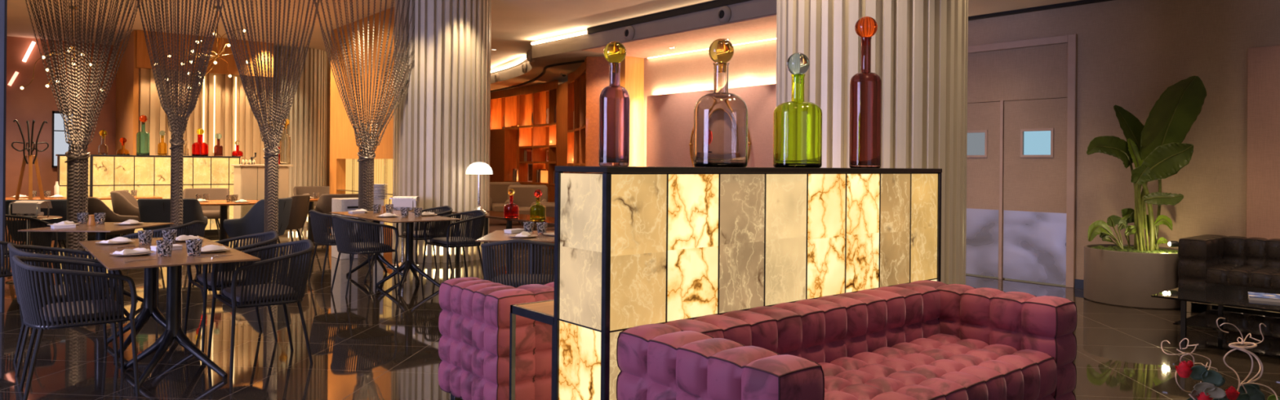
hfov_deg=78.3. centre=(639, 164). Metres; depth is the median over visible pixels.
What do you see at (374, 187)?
plate
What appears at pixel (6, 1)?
trim
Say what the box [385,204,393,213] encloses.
glass tumbler
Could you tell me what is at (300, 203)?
upholstered armchair
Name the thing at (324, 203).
upholstered armchair
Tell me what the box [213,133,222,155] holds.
glass bottle
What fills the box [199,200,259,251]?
round table
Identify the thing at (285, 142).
glass bottle
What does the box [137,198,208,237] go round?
upholstered armchair
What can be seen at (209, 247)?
folded napkin
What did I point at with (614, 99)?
glass bottle
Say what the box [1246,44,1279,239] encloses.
wall
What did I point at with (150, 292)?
dining table
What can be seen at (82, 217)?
glass tumbler
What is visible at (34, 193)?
glass tumbler
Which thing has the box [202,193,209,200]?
glass tumbler
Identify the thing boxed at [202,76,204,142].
led strip
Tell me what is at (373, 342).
floor
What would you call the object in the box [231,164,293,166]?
countertop
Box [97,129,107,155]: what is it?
glass bottle
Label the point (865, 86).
glass bottle
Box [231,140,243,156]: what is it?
glass bottle
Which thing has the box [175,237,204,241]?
plate
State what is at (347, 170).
niche shelf
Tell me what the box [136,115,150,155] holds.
glass bottle
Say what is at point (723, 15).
air nozzle
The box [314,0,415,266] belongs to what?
decorative column
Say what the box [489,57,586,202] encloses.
bookcase
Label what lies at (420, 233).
seat cushion
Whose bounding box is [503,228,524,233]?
box
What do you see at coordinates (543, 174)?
book
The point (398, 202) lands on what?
stand
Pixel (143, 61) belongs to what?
wall
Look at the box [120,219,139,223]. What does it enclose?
folded napkin
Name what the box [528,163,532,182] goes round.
book
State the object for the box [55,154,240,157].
countertop
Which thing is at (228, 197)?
glass tumbler
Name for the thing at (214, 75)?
led strip
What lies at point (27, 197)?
table
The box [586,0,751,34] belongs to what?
trim
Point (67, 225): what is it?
box
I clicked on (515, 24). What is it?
ceiling
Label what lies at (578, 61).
trim
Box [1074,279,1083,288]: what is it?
baseboard
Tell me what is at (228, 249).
plate
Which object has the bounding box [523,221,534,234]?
glass tumbler
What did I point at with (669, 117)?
wall
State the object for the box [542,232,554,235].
plate
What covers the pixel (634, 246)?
wall
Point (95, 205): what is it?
upholstered armchair
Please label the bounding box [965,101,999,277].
door
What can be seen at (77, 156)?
decorative column
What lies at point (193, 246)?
glass tumbler
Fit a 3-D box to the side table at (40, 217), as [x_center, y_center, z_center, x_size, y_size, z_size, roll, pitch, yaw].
[-6.777,0.941,8.724,0.600,0.700,0.600,0,0,-40]
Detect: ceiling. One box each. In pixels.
[6,0,715,81]
[490,0,777,96]
[968,0,1079,16]
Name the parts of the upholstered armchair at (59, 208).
leg, leg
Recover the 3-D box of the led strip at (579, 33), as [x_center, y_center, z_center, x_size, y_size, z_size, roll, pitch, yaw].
[-1.446,-2.303,14.315,0.052,0.060,1.930,0,0,-40]
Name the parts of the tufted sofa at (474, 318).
leg, backrest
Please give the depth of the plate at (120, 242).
5.56 m
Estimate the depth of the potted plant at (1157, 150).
7.84 m
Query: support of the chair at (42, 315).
on the floor at (373, 342)
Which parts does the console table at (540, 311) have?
leg, frame rail, leg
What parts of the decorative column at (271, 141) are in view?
tie chain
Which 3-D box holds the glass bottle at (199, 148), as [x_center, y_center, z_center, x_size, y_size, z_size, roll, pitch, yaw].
[-8.012,-0.403,14.329,0.267,0.506,0.267,0,0,-40]
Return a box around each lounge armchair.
[489,182,523,226]
[504,184,547,229]
[530,202,555,230]
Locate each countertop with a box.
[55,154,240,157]
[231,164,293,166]
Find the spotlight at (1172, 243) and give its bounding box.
[1168,240,1178,247]
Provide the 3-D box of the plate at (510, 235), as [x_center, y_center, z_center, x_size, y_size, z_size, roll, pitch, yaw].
[-0.950,0.584,6.382,0.240,0.016,0.240,1,0,16]
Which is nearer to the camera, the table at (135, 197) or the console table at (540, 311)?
the console table at (540, 311)
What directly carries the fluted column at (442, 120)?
on the floor at (373, 342)
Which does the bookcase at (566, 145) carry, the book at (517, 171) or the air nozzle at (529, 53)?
the book at (517, 171)
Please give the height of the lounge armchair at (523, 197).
0.903 m
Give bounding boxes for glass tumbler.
[32,191,36,197]
[44,191,50,197]
[76,212,88,223]
[93,213,106,223]
[130,190,137,195]
[137,230,153,244]
[155,239,173,256]
[161,229,177,244]
[185,239,202,256]
[195,194,202,199]
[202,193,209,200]
[226,195,232,201]
[231,194,238,201]
[312,192,319,198]
[372,204,381,213]
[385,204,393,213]
[400,208,408,217]
[413,207,422,217]
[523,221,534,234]
[536,222,547,234]
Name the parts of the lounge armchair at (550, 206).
armrest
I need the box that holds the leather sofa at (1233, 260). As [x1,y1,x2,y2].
[1177,234,1279,312]
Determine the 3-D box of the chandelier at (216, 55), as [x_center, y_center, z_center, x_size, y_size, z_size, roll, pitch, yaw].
[-6.694,-1.775,12.011,1.389,1.246,0.710,1,0,0]
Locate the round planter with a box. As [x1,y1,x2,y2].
[1083,244,1181,309]
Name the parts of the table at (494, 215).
leg, leg, leg, leg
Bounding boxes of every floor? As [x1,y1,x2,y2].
[0,226,1279,399]
[488,217,554,233]
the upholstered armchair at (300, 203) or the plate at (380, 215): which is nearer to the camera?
the plate at (380, 215)
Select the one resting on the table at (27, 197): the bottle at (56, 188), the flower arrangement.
the bottle at (56, 188)
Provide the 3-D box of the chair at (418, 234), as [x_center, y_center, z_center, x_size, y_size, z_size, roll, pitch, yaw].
[-2.633,0.923,9.704,0.569,0.812,0.668,0,0,-40]
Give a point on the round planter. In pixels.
(1127, 277)
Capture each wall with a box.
[0,0,4,312]
[5,35,115,228]
[115,30,138,155]
[136,30,273,77]
[137,67,273,164]
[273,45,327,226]
[326,81,330,186]
[328,6,394,248]
[552,165,942,399]
[585,56,609,173]
[620,56,644,166]
[643,0,1279,279]
[646,84,776,167]
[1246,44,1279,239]
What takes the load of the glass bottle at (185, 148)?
on the bar counter at (148, 175)
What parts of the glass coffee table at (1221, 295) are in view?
leg, glass, leg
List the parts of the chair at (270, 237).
leg, leg, seat frame, woven seat, rail, leg, leg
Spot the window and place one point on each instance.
(60, 146)
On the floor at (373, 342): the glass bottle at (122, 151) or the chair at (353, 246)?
the chair at (353, 246)
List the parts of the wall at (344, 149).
panel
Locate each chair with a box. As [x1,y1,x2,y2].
[0,240,22,324]
[4,214,59,284]
[7,243,119,376]
[12,255,139,399]
[115,220,206,303]
[183,231,278,352]
[207,239,313,379]
[307,209,371,284]
[330,214,400,297]
[393,205,453,273]
[421,209,485,280]
[480,239,554,287]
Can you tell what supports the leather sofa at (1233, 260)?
on the floor at (373, 342)
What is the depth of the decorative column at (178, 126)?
8.88 m
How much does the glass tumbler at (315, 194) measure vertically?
0.100 m
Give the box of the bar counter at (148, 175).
[55,154,240,241]
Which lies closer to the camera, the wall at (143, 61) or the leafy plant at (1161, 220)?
the leafy plant at (1161, 220)
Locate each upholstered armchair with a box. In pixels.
[4,199,78,269]
[77,197,138,240]
[110,190,140,236]
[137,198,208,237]
[182,188,229,236]
[222,197,292,254]
[285,193,310,241]
[293,186,329,232]
[309,193,358,248]
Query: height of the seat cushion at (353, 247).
0.048 m
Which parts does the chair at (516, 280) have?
rail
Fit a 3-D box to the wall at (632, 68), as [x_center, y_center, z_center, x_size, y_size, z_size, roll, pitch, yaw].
[-0.197,-0.332,14.714,0.450,3.360,0.270,0,0,-40]
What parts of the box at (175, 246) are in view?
lid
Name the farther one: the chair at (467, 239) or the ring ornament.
the ring ornament
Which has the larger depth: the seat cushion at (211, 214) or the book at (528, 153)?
the book at (528, 153)
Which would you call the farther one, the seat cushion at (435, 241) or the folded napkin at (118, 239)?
the seat cushion at (435, 241)
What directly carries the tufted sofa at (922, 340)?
on the floor at (373, 342)
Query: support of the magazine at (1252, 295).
on the glass coffee table at (1221, 295)
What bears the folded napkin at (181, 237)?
on the plate at (200, 237)
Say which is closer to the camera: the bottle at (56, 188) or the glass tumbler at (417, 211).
the glass tumbler at (417, 211)
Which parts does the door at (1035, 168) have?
kick plate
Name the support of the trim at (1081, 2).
attached to the wall at (1130, 52)
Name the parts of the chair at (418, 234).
seat frame, leg, rail, leg, leg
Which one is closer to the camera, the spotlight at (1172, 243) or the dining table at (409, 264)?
the spotlight at (1172, 243)
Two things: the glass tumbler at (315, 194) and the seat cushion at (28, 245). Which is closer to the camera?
the seat cushion at (28, 245)
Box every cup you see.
[87,214,95,225]
[380,205,386,214]
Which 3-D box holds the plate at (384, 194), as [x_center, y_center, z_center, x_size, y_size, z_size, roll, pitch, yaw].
[-3.646,0.434,10.950,0.260,0.020,0.260,0,0,-40]
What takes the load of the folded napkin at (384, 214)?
on the plate at (380, 215)
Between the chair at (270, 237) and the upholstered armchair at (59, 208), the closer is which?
the chair at (270, 237)
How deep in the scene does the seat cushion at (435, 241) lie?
8.70 m
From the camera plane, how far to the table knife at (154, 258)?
4.65 m
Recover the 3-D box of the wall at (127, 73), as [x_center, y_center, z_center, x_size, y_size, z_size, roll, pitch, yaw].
[-9.993,-0.587,15.285,0.080,3.700,2.700,0,0,-40]
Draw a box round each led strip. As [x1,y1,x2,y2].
[7,71,18,85]
[22,41,35,62]
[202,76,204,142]
[213,75,215,152]
[235,76,236,150]
[490,56,526,72]
[530,30,586,44]
[647,38,776,58]
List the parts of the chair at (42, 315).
leg, leg, rail, seat frame, woven seat, leg, leg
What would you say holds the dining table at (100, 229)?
on the floor at (373, 342)
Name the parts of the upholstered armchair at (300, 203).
leg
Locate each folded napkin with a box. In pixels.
[53,220,74,224]
[99,236,131,243]
[112,248,151,254]
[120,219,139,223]
[175,235,199,239]
[200,244,227,251]
[378,213,395,216]
[422,211,435,214]
[515,231,530,236]
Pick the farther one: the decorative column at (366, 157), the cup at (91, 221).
the decorative column at (366, 157)
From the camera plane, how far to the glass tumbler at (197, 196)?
11.87 m
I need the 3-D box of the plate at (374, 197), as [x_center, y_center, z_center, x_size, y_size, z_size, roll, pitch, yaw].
[-3.647,0.476,10.950,0.260,0.020,0.260,0,0,-40]
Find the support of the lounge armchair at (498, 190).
on the floor at (495, 224)
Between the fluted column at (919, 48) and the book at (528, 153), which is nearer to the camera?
the fluted column at (919, 48)
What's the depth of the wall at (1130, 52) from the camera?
8.50 m
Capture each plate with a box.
[95,240,135,244]
[109,250,155,256]
[113,222,143,225]
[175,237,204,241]
[200,247,231,253]
[373,183,386,186]
[373,186,387,188]
[373,188,387,190]
[373,192,386,195]
[373,194,387,196]
[373,197,387,199]
[376,214,398,217]
[421,213,437,216]
[507,234,537,238]
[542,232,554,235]
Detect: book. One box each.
[515,169,518,181]
[526,151,531,161]
[528,163,532,182]
[538,168,546,182]
[539,170,547,182]
[546,108,548,123]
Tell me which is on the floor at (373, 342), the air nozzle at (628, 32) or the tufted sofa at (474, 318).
the tufted sofa at (474, 318)
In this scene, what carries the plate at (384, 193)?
on the plate at (384, 194)
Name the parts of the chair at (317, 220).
leg, leg, rail, seat frame, leg, leg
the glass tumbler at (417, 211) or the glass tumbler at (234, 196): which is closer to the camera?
the glass tumbler at (417, 211)
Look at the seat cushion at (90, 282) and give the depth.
5.10 m
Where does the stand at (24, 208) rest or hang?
on the side table at (40, 217)
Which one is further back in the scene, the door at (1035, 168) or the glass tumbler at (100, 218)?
the door at (1035, 168)
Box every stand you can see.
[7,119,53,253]
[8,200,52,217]
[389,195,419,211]
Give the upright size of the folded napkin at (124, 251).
0.032 m
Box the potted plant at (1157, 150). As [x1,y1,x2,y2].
[1086,75,1206,251]
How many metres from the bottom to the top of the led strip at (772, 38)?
0.016 m
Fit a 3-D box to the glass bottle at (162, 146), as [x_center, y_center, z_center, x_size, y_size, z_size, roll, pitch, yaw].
[-8.469,-0.377,13.952,0.142,0.446,0.142,0,0,-40]
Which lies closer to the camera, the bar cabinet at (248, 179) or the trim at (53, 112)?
the bar cabinet at (248, 179)
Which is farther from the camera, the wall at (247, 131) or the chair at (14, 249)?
the wall at (247, 131)
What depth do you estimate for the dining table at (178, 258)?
4.89 m
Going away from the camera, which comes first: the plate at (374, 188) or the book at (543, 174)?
the plate at (374, 188)
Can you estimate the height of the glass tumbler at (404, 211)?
0.100 m
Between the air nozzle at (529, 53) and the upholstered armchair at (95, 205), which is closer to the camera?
the upholstered armchair at (95, 205)
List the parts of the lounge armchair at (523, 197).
armrest, backrest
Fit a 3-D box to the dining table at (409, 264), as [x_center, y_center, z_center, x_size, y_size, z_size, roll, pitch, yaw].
[-2.487,0.953,8.488,0.780,0.750,0.920,0,0,-40]
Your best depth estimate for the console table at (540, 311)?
3.64 m
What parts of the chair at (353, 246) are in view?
leg, leg, rail, seat frame, leg, leg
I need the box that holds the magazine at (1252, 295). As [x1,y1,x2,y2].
[1248,291,1279,302]
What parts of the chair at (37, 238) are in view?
rail, leg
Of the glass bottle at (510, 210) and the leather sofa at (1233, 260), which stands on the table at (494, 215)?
the glass bottle at (510, 210)
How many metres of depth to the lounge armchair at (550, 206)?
13.81 m
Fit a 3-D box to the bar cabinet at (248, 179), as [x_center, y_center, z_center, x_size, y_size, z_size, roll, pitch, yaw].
[-6.364,0.649,13.247,0.830,1.290,0.580,0,0,-40]
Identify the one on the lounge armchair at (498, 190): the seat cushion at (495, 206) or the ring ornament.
the seat cushion at (495, 206)
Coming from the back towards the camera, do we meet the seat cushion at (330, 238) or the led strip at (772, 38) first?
the led strip at (772, 38)
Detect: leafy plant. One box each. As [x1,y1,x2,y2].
[1087,214,1128,249]
[1120,208,1137,248]
[1143,214,1172,249]
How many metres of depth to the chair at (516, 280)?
5.64 m
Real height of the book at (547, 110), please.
0.400 m
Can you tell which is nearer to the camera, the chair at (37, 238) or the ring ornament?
the chair at (37, 238)
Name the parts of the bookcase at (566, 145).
shelf, rail, shelf, panel, rail, shelf, panel, shelf, shelf, shelf, rail, shelf, panel, shelf, shelf, shelf, rail, shelf, panel, rail, flush panel, rail, rail, rail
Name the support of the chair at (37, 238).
on the floor at (373, 342)
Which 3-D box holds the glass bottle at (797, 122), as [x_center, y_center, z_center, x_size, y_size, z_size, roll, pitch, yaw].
[0.823,-0.281,4.105,0.250,0.597,0.250,0,0,-40]
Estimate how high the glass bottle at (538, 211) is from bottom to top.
0.360 m
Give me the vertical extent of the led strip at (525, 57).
0.060 m
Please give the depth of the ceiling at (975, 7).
9.04 m
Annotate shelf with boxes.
[336,159,392,224]
[1173,309,1279,339]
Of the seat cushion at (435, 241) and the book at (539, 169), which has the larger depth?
the book at (539, 169)
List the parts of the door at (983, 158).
kick plate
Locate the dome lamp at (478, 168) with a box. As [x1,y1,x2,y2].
[466,161,493,212]
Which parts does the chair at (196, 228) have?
leg, rail, leg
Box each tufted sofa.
[438,276,554,399]
[616,280,1076,399]
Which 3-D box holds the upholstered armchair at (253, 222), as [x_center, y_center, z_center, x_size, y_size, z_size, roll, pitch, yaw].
[-5.001,0.878,10.396,0.664,0.862,0.727,1,0,5]
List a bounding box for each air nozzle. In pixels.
[494,72,499,82]
[521,62,526,73]
[526,48,532,62]
[623,25,634,40]
[716,5,731,23]
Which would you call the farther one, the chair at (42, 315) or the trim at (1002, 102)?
the trim at (1002, 102)
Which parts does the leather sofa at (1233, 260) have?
leg, armrest, frame, backrest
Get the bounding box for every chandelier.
[20,6,101,89]
[157,6,248,88]
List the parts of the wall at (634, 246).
corner post, corner post, frame rail, corner post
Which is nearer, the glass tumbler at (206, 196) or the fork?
the fork
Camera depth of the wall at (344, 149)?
13.09 m
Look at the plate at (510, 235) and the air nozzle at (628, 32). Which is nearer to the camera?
the plate at (510, 235)
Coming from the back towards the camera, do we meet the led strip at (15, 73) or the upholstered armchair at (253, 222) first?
the led strip at (15, 73)
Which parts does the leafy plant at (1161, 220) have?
stem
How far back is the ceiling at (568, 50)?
12.84 m
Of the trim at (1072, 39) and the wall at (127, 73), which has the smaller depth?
the trim at (1072, 39)
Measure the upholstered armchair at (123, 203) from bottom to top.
0.862 m
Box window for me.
[53,113,74,165]
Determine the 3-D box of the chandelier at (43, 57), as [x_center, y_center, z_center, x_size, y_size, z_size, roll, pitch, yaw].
[-8.866,-1.724,12.168,1.230,1.388,0.720,0,0,29]
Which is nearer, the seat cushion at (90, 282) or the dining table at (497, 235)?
the seat cushion at (90, 282)
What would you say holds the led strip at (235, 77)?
attached to the wall at (247, 131)
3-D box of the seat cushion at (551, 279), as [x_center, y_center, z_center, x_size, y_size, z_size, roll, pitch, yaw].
[-0.865,0.870,5.896,0.493,0.048,0.405,0,0,0]
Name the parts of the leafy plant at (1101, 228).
stem, stem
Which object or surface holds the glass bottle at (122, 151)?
on the bar counter at (148, 175)
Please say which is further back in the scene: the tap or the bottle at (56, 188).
the tap
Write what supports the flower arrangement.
on the round side table
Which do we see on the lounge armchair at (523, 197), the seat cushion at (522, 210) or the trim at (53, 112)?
the seat cushion at (522, 210)
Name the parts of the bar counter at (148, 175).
corner post, frame rail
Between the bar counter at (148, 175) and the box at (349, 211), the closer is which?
the box at (349, 211)
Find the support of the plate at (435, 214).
on the dining table at (409, 264)
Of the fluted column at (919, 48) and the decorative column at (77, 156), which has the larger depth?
the decorative column at (77, 156)
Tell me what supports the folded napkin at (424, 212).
on the plate at (435, 214)
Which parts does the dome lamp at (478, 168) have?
lamp stem, lamp shade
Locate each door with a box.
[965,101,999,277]
[1002,97,1067,284]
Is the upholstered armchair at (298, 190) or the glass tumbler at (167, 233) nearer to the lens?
the glass tumbler at (167, 233)
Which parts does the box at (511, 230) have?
lid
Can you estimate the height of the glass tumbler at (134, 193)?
0.100 m
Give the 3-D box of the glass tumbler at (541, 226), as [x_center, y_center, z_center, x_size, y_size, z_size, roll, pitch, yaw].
[-0.829,0.543,6.655,0.094,0.100,0.094,0,0,-40]
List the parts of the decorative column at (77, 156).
tie chain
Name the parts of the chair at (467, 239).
leg, leg, woven seat, seat frame, rail, leg, leg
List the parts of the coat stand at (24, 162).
leg, leg, leg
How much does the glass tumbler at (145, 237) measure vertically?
0.100 m
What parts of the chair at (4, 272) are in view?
seat frame, rail, leg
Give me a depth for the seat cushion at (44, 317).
4.46 m
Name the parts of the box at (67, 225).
lid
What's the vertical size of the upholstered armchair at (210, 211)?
0.862 m
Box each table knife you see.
[117,244,142,248]
[124,257,157,262]
[211,253,233,257]
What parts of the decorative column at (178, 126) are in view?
tie chain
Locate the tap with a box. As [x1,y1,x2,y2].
[250,152,256,164]
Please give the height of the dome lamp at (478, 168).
0.662 m
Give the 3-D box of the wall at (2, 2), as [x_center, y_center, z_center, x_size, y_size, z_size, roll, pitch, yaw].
[-7.606,-0.566,5.352,5.095,3.700,0.150,0,0,-40]
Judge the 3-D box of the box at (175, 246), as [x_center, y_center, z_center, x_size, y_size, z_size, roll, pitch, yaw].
[-3.160,0.557,5.253,0.094,0.030,0.164,1,0,39]
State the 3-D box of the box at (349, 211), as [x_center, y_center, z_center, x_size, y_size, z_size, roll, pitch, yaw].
[-3.299,0.556,9.158,0.094,0.030,0.164,1,0,39]
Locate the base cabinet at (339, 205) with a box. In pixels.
[331,197,383,259]
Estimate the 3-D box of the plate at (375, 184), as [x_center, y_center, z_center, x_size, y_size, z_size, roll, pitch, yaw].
[-3.645,0.287,10.950,0.260,0.020,0.260,0,0,-40]
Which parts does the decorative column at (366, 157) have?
tie chain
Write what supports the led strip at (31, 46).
attached to the wall at (36, 101)
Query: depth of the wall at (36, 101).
15.37 m
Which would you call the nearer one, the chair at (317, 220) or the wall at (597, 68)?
the chair at (317, 220)
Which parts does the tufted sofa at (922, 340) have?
armrest, backrest, armrest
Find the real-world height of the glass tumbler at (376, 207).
0.100 m
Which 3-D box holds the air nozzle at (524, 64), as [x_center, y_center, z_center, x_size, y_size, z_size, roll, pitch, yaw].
[-2.579,-2.143,17.469,0.078,0.250,0.250,0,0,-16]
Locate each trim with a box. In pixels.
[1,0,7,312]
[51,111,76,168]
[490,59,584,92]
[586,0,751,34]
[968,0,1113,20]
[968,34,1077,288]
[998,100,1004,279]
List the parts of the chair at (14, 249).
leg, leg, rail, leg, leg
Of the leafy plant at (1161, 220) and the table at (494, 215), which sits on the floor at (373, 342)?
the table at (494, 215)
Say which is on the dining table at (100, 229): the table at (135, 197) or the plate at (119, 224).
the plate at (119, 224)
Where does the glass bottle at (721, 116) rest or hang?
on the wall at (634, 246)
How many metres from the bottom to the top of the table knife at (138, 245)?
0.012 m
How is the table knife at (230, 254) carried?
on the dining table at (178, 258)
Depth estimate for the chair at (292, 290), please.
5.14 m
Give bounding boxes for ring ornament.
[688,126,751,166]
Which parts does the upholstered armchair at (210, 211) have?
leg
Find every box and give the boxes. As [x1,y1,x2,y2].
[50,223,75,228]
[150,244,182,251]
[347,210,364,213]
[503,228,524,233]
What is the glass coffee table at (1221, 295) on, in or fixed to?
on the floor at (373, 342)
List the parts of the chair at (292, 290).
leg, leg, woven seat, seat frame, rail, leg, leg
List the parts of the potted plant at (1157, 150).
stem, stem, stem, stem, stem, stem, stem, stem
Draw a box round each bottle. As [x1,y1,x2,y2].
[53,181,59,195]
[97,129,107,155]
[115,137,129,155]
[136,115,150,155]
[157,130,167,155]
[182,140,188,155]
[191,128,208,155]
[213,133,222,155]
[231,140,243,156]
[279,118,290,164]
[503,188,518,218]
[529,189,546,222]
[598,40,630,166]
[693,38,747,167]
[773,52,822,168]
[848,16,881,168]
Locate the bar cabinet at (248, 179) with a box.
[231,164,293,243]
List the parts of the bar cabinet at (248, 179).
glass door, cabinet door, cabinet door, cabinet door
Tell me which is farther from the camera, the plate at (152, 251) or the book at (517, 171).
the book at (517, 171)
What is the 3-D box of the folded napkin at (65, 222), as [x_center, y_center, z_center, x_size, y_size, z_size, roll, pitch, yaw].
[-5.201,0.525,7.097,0.112,0.031,0.182,1,0,-13]
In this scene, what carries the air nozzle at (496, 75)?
attached to the ceiling at (568, 50)
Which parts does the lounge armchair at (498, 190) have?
armrest, backrest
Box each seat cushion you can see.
[4,244,41,254]
[39,298,120,322]
[49,282,102,300]
[197,270,246,285]
[202,209,219,218]
[222,283,294,302]
[325,235,360,242]
[350,241,386,251]
[402,230,443,237]
[431,236,475,244]
[491,203,504,212]
[492,274,554,287]
[518,206,530,214]
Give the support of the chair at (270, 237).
on the floor at (373, 342)
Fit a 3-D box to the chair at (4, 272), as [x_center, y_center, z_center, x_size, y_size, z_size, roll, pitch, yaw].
[-5.286,0.900,6.140,0.668,0.812,0.569,0,0,30]
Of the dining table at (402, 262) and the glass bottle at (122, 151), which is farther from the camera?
the glass bottle at (122, 151)
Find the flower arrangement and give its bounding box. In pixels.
[1160,317,1279,399]
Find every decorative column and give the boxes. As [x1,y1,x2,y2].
[25,0,139,279]
[137,0,223,279]
[216,0,319,272]
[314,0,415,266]
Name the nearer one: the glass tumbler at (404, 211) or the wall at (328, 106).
the glass tumbler at (404, 211)
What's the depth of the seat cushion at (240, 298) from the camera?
5.13 m
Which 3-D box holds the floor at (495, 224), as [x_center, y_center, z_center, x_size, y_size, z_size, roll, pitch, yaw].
[-3.930,1.310,19.405,6.300,0.012,9.100,0,0,-40]
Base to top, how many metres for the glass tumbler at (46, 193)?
0.100 m
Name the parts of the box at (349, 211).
lid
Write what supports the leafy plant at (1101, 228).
on the round planter
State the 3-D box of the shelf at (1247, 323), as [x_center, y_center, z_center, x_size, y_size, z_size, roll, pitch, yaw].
[5.293,1.240,5.394,0.950,0.012,2.550,0,0,-40]
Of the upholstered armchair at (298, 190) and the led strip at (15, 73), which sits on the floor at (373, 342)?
the upholstered armchair at (298, 190)
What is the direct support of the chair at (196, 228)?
on the floor at (373, 342)
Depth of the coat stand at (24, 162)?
10.96 m
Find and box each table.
[4,215,62,283]
[5,196,66,244]
[17,222,173,302]
[79,235,224,360]
[88,195,162,235]
[91,245,260,392]
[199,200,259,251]
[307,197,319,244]
[329,210,414,282]
[358,214,462,293]
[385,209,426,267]
[451,210,554,274]
[475,230,554,274]
[509,299,554,399]
[1151,282,1279,346]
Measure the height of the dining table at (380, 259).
0.750 m
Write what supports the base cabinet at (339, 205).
on the floor at (373, 342)
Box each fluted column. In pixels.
[391,0,491,262]
[775,0,968,284]
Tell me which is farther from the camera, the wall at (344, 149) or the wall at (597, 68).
the wall at (597, 68)
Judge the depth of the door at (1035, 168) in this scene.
9.23 m
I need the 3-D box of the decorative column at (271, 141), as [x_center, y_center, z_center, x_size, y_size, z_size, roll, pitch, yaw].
[-4.509,-0.540,9.507,1.340,3.704,0.188,1,0,-37]
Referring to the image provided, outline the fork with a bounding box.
[194,254,222,257]
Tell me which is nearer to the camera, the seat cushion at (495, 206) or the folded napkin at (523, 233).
the folded napkin at (523, 233)
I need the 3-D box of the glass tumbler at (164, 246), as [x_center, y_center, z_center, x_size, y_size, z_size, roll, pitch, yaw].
[-2.974,0.524,4.923,0.094,0.100,0.094,0,0,-40]
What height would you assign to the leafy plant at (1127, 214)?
0.413 m
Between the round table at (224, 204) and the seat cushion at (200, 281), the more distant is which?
the round table at (224, 204)

